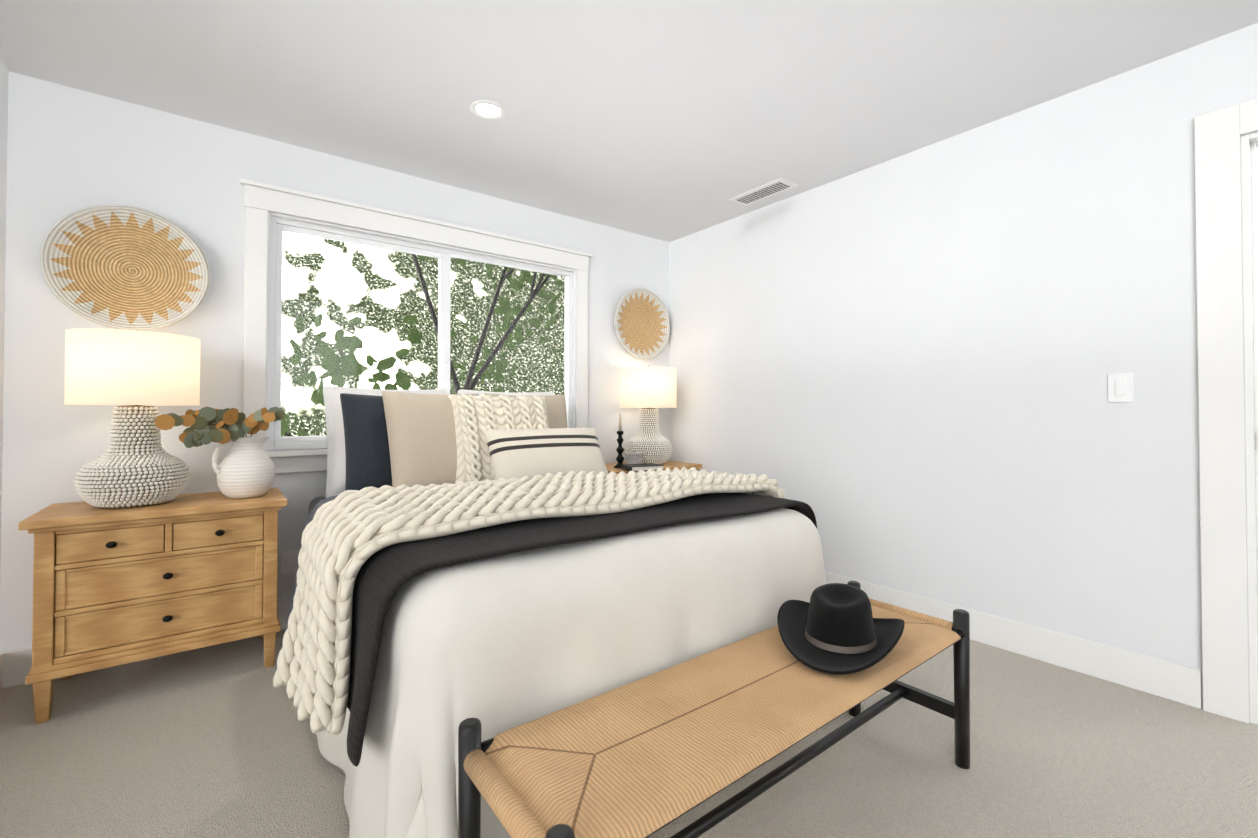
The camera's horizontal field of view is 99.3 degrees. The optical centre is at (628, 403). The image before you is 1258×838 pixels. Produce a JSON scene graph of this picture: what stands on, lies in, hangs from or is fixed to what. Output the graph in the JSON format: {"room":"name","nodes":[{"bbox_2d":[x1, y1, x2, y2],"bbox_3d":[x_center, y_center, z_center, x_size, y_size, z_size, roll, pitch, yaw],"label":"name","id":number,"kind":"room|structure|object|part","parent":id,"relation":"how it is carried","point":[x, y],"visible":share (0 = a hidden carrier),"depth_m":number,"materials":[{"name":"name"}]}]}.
{"room":"bedroom","nodes":[
{"label":"bedroom","id":0,"kind":"room"},
{"bbox_2d":[0,58,8,569],"bbox_3d":[-1.002,-0.133,0.109,0.120,2.440,4.970,1,-1,-38],"label":"wall","id":1,"kind":"structure","parent":0,"point":[4,74],"depth_m":2.09,"materials":[{"name":"paint"}]},
{"bbox_2d":[0,651,7,690],"bbox_3d":[-0.985,1.018,0.181,0.014,0.140,4.850,1,-1,-38],"label":"baseboard","id":2,"kind":"structure","parent":1,"relation":"attached to","point":[3,655],"depth_m":2.10,"materials":[{"name":"paint"}]},
{"bbox_2d":[0,72,669,651],"bbox_3d":[-1.111,-0.089,3.239,3.770,2.440,0.120,1,-1,-38],"label":"wall","id":3,"kind":"structure","parent":0,"point":[70,150],"depth_m":2.44,"materials":[{"name":"paint"}]},
{"bbox_2d":[40,205,209,330],"bbox_3d":[-2.156,-0.582,2.319,0.536,0.536,0.066,1,-1,-38],"label":"hanging basket","id":4,"kind":"object","parent":3,"relation":"attached to","point":[122,267],"visible":1,"depth_m":2.31,"materials":[{"name":"beige wicker"}]},
{"bbox_2d":[8,599,290,686],"bbox_3d":[-1.057,1.060,3.177,3.500,0.140,0.017,1,-1,-38],"label":"baseboard","id":5,"kind":"structure","parent":3,"relation":"attached to","point":[19,660],"depth_m":2.13,"materials":[{"name":"paint"}]},
{"bbox_2d":[281,549,297,573],"bbox_3d":[-1.706,0.793,2.688,0.070,0.114,0.006,1,-1,-38],"label":"electrical outlet","id":6,"kind":"object","parent":3,"relation":"attached to","point":[289,561],"visible":0.86,"depth_m":2.69,"materials":[{"name":"white plastic"}]},
{"bbox_2d":[240,178,591,473],"bbox_3d":[-1.093,-0.358,3.203,2.014,1.423,0.145,1,-1,-38],"label":"window","id":7,"kind":"structure","parent":3,"relation":"in","point":[279,225],"depth_m":2.91,"materials":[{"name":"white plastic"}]},
{"bbox_2d":[614,288,669,358],"bbox_3d":[0.096,-0.603,4.056,0.536,0.536,0.066,1,-1,-38],"label":"hanging basket","id":8,"kind":"object","parent":3,"relation":"attached to","point":[642,323],"visible":1,"depth_m":4.07,"materials":[{"name":"beige wicker"}]},
{"bbox_2d":[0,629,1257,837],"bbox_3d":[0.870,1.158,1.610,4.940,0.100,5.090,1,-1,-38],"label":"floor","id":9,"kind":"structure","parent":0,"point":[216,741],"depth_m":1.64,"materials":[{"name":"carpet"}]},
{"bbox_2d":[18,487,286,723],"bbox_3d":[-1.901,0.761,2.221,0.770,0.710,0.467,1,-1,-38],"label":"nightstand","id":10,"kind":"object","parent":9,"relation":"on","point":[112,587],"visible":0.98,"depth_m":2.04,"materials":[{"name":"brown wood"}]},
{"bbox_2d":[64,328,199,507],"bbox_3d":[-1.994,0.052,2.163,0.400,0.705,0.400,1,-1,-38],"label":"lamp","id":11,"kind":"object","parent":10,"relation":"on","point":[135,373],"visible":0.98,"depth_m":2.05,"materials":[{"name":"white ceramic"}]},
{"bbox_3d":[-1.994,-0.135,2.166,0.400,0.280,0.400,1,-1,-38],"label":"lamp shade","id":12,"kind":"part","parent":11,"relation":"part of","materials":[{"name":"fabric"}]},
{"bbox_3d":[-1.777,0.672,2.061,0.348,0.334,0.033,1,-1,-38],"label":"knob","id":13,"kind":"part","parent":10,"relation":"part of","materials":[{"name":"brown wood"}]},
{"bbox_2d":[155,407,283,498],"bbox_3d":[-1.740,0.209,2.284,0.422,0.395,0.420,1,-1,-38],"label":"pitcher","id":14,"kind":"object","parent":10,"relation":"on","point":[245,469],"visible":1,"depth_m":2.27,"materials":[{"name":"white ceramic"}]},
{"bbox_2d":[273,386,867,837],"bbox_3d":[-0.441,0.510,2.287,1.846,1.214,2.112,1,-1,-38],"label":"bed","id":15,"kind":"object","parent":9,"relation":"on","point":[497,562],"visible":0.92,"depth_m":1.42,"materials":[{"name":"fabric"}]},
{"bbox_2d":[286,495,337,624],"bbox_3d":[-0.535,0.630,2.410,1.672,0.510,0.582,1,-1,-38],"label":"quilt","id":16,"kind":"object","parent":15,"relation":"on","point":[311,516],"depth_m":2.13,"materials":[{"name":"white fabric"}]},
{"bbox_3d":[-0.469,0.586,2.348,1.400,0.245,1.980,1,-1,-38],"label":"mattress","id":17,"kind":"part","parent":15,"relation":"part of","materials":[{"name":"grey fabric"}]},
{"bbox_2d":[325,482,783,735],"bbox_3d":[-0.177,0.553,1.948,1.790,0.511,0.577,1,-1,-38],"label":"knit throw","id":18,"kind":"object","parent":15,"relation":"on","point":[366,533],"depth_m":1.49,"materials":[{"name":"white fabric"}]},
{"bbox_2d":[347,493,816,766],"bbox_3d":[-0.014,0.568,1.753,1.676,0.414,0.409,1,-1,-38],"label":"blanket","id":19,"kind":"object","parent":15,"relation":"on","point":[389,582],"depth_m":1.32,"materials":[{"name":"fabric"}]},
{"bbox_2d":[316,508,867,837],"bbox_3d":[-0.258,0.737,2.071,1.683,0.712,1.573,1,-1,-38],"label":"duvet","id":20,"kind":"object","parent":15,"relation":"on","point":[506,626],"depth_m":1.28,"materials":[{"name":"fabric"}]},
{"bbox_2d":[605,461,701,474],"bbox_3d":[0.074,0.783,3.744,0.770,0.710,0.467,1,-1,-38],"label":"nightstand","id":21,"kind":"object","parent":9,"relation":"on","point":[671,465],"visible":0.04,"depth_m":3.71,"materials":[{"name":"brown wood"}]},
{"bbox_2d":[614,414,624,467],"bbox_3d":[-0.059,0.240,3.565,0.084,0.368,0.084,1,-1,-38],"label":"candlestick","id":22,"kind":"object","parent":21,"relation":"on","point":[620,458],"visible":0.96,"depth_m":3.55,"materials":[{"name":"black wood"}]},
{"bbox_2d":[619,414,621,430],"bbox_3d":[-0.059,0.118,3.567,0.022,0.123,0.022,1,-1,-38],"label":"candle","id":23,"kind":"object","parent":22,"relation":"on","point":[620,424],"depth_m":3.56,"materials":[{"name":"beige wax"}]},
{"bbox_2d":[625,451,642,463],"bbox_3d":[0.034,0.370,3.598,0.088,0.109,0.098,0,-1,27],"label":"votive","id":24,"kind":"object","parent":21,"relation":"on","point":[633,457],"visible":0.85,"depth_m":3.56,"materials":[{"name":"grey glass"}]},
{"bbox_2d":[621,463,663,471],"bbox_3d":[0.086,0.407,3.441,0.230,0.030,0.160,0,-1,-26],"label":"book","id":25,"kind":"object","parent":21,"relation":"on","point":[638,467],"visible":0.9,"depth_m":3.40,"materials":[{"name":"black paper"}]},
{"bbox_2d":[621,365,675,463],"bbox_3d":[0.141,0.075,3.848,0.400,0.705,0.400,1,-1,-38],"label":"lamp","id":26,"kind":"object","parent":21,"relation":"on","point":[648,390],"visible":0.9,"depth_m":3.70,"materials":[{"name":"white"}]},
{"bbox_3d":[0.141,-0.112,3.851,0.400,0.280,0.400,1,-1,-38],"label":"lamp shade","id":27,"kind":"part","parent":26,"relation":"part of","materials":[{"name":"fabric"}]},
{"bbox_2d":[458,581,969,837],"bbox_3d":[0.354,0.868,1.349,1.464,0.472,0.394,1,-1,-38],"label":"bench","id":28,"kind":"object","parent":9,"relation":"on","point":[647,756],"visible":0.85,"depth_m":1.12,"materials":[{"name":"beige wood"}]},
{"bbox_2d":[777,583,904,674],"bbox_3d":[0.601,0.608,1.524,0.424,0.142,0.349,1,-1,-38],"label":"hat","id":29,"kind":"object","parent":28,"relation":"on","point":[835,628],"visible":1,"depth_m":1.46,"materials":[{"name":"black fabric"}]},
{"bbox_2d":[0,0,1257,241],"bbox_3d":[0.870,-1.382,1.646,4.940,0.100,5.090,1,-1,-38],"label":"ceiling","id":30,"kind":"structure","parent":0,"point":[666,120],"depth_m":2.15,"materials":[{"name":"paint"}]},
{"bbox_2d":[470,100,505,119],"bbox_3d":[-0.633,-1.317,2.399,0.156,0.008,0.156,1,-1,-38],"label":"recessed light","id":31,"kind":"object","parent":30,"relation":"in","point":[487,109],"visible":1,"depth_m":2.39,"materials":[{"name":"paint"}]},
{"bbox_2d":[728,178,797,205],"bbox_3d":[0.825,-1.305,3.308,0.170,0.008,0.400,1,-1,-38],"label":"ceiling vent","id":32,"kind":"object","parent":30,"relation":"in","point":[767,190],"visible":1,"depth_m":3.29,"materials":[{"name":"metal"}]},
{"bbox_2d":[669,23,1257,708],"bbox_3d":[1.852,-0.101,2.385,0.120,2.440,4.850,1,-1,-38],"label":"wall","id":33,"kind":"structure","parent":0,"point":[893,373],"depth_m":2.48,"materials":[{"name":"paint"}]},
{"bbox_2d":[825,571,1201,708],"bbox_3d":[1.210,1.059,3.092,0.014,0.140,2.880,1,-1,-38],"label":"baseboard","id":34,"kind":"structure","parent":33,"relation":"attached to","point":[1179,683],"depth_m":2.25,"materials":[{"name":"paint"}]},
{"bbox_2d":[1108,373,1133,401],"bbox_3d":[1.962,-0.065,2.135,0.011,0.115,0.075,1,-1,-38],"label":"switch plate","id":35,"kind":"object","parent":33,"relation":"attached to","point":[1120,387],"visible":1,"depth_m":2.13,"materials":[{"name":"white plastic"}]},
{"bbox_2d":[1194,98,1257,724],"bbox_3d":[2.473,0.022,1.578,0.156,2.170,1.075,1,-1,-38],"label":"door frame","id":36,"kind":"structure","parent":33,"relation":"attached to","point":[1226,230],"depth_m":1.90,"materials":[{"name":"paint"}]},
{"bbox_2d":[1256,148,1257,227],"bbox_3d":[2.742,-0.091,3.147,0.120,2.440,4.970,1,-1,-38],"label":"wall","id":37,"kind":"structure","parent":0,"point":[1257,182],"depth_m":2.62,"materials":[{"name":"paint"}]},
{"label":"outside","id":38,"kind":"structure","parent":0,"visible":0},
{"bbox_2d":[281,232,564,436],"bbox_3d":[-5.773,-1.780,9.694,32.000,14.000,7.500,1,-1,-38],"label":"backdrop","id":39,"kind":"structure","parent":38,"point":[413,302],"depth_m":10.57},
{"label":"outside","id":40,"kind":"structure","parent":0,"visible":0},
{"bbox_2d":[281,254,564,436],"bbox_3d":[-1.886,-1.104,5.418,5.750,6.534,2.843,1,-1,-38],"label":"oak tree","id":41,"kind":"object","parent":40,"point":[346,365],"depth_m":5.46,"materials":[{"name":"green plant"}]}
]}

